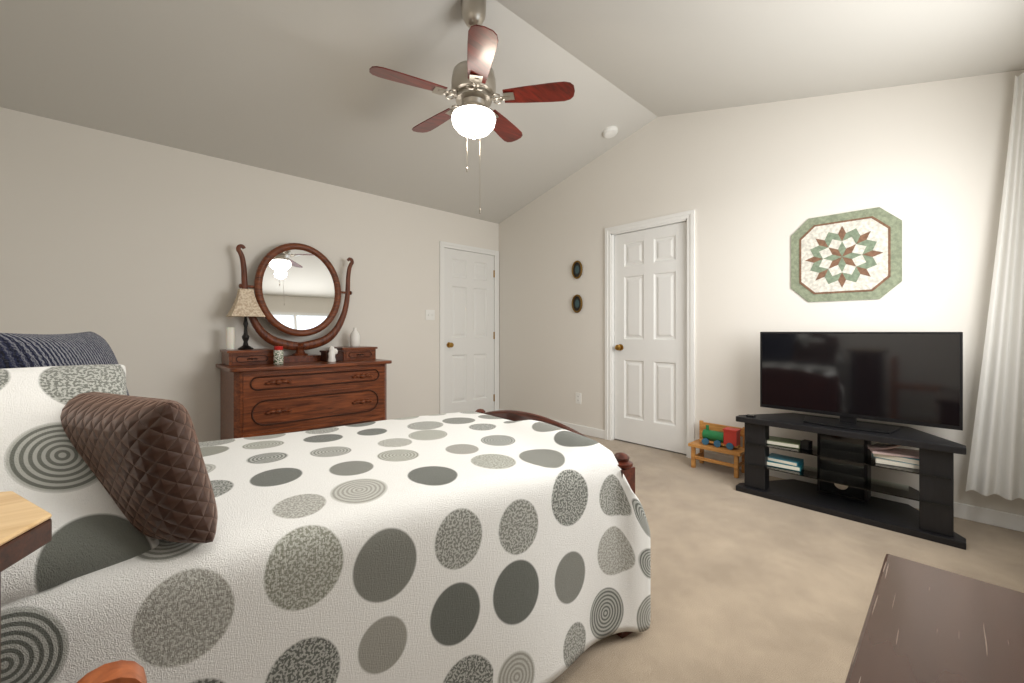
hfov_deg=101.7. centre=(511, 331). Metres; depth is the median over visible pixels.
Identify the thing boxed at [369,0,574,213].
ceiling fan
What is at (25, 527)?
side table
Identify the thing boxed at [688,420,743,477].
bench
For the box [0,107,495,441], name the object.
wall
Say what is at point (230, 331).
candle
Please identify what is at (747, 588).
floor
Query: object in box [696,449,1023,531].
baseboard
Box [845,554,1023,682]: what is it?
chest
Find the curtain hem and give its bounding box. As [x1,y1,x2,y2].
[965,474,1023,499]
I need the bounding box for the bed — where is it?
[0,331,650,682]
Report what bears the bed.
on the floor
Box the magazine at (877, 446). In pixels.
[867,437,912,449]
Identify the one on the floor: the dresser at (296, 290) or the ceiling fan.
the dresser at (296, 290)
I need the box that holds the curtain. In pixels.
[968,72,1023,482]
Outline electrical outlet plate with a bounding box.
[576,393,580,403]
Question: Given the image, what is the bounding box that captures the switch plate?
[426,310,434,319]
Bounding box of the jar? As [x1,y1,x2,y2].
[273,346,283,364]
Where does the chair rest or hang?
on the floor
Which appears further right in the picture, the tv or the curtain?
the curtain
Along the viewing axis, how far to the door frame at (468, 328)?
5.01 m
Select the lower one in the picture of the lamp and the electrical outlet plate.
the electrical outlet plate
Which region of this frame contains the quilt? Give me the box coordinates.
[791,207,901,301]
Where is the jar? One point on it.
(278, 350)
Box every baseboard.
[499,409,604,438]
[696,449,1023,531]
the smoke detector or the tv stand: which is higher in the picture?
the smoke detector
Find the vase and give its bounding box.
[349,327,360,346]
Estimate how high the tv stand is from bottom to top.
0.512 m
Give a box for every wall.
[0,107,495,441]
[496,70,1023,515]
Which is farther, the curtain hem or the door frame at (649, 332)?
the door frame at (649, 332)
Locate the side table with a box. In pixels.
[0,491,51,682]
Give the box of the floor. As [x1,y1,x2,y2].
[551,434,1023,682]
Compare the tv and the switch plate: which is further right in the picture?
the tv
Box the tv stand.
[736,413,965,549]
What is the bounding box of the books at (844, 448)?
[761,435,933,471]
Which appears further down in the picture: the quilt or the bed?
the bed
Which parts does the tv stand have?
glass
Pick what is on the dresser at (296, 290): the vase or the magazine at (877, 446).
the vase
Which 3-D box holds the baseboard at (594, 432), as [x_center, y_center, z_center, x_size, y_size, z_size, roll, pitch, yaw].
[0.376,1.028,4.736,0.014,0.085,1.619,0,0,-43]
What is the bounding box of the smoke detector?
[603,126,617,137]
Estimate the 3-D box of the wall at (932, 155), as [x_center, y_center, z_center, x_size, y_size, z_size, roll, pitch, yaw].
[1.308,0.070,3.744,0.010,4.000,4.342,0,0,-43]
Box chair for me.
[77,660,146,682]
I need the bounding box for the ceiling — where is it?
[0,0,1023,223]
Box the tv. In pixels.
[760,332,962,433]
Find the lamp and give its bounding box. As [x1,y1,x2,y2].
[225,288,265,349]
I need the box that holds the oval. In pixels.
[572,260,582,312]
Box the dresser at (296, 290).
[216,243,391,439]
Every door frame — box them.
[439,241,498,413]
[605,210,694,457]
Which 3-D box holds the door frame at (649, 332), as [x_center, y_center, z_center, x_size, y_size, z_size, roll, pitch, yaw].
[1.269,0.024,3.858,0.152,2.092,0.883,0,0,-43]
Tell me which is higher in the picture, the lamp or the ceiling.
the ceiling
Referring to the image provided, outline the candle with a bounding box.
[225,327,234,349]
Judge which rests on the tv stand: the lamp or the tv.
the tv
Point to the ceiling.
(296, 88)
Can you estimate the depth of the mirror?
3.57 m
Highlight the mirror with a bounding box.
[253,243,341,336]

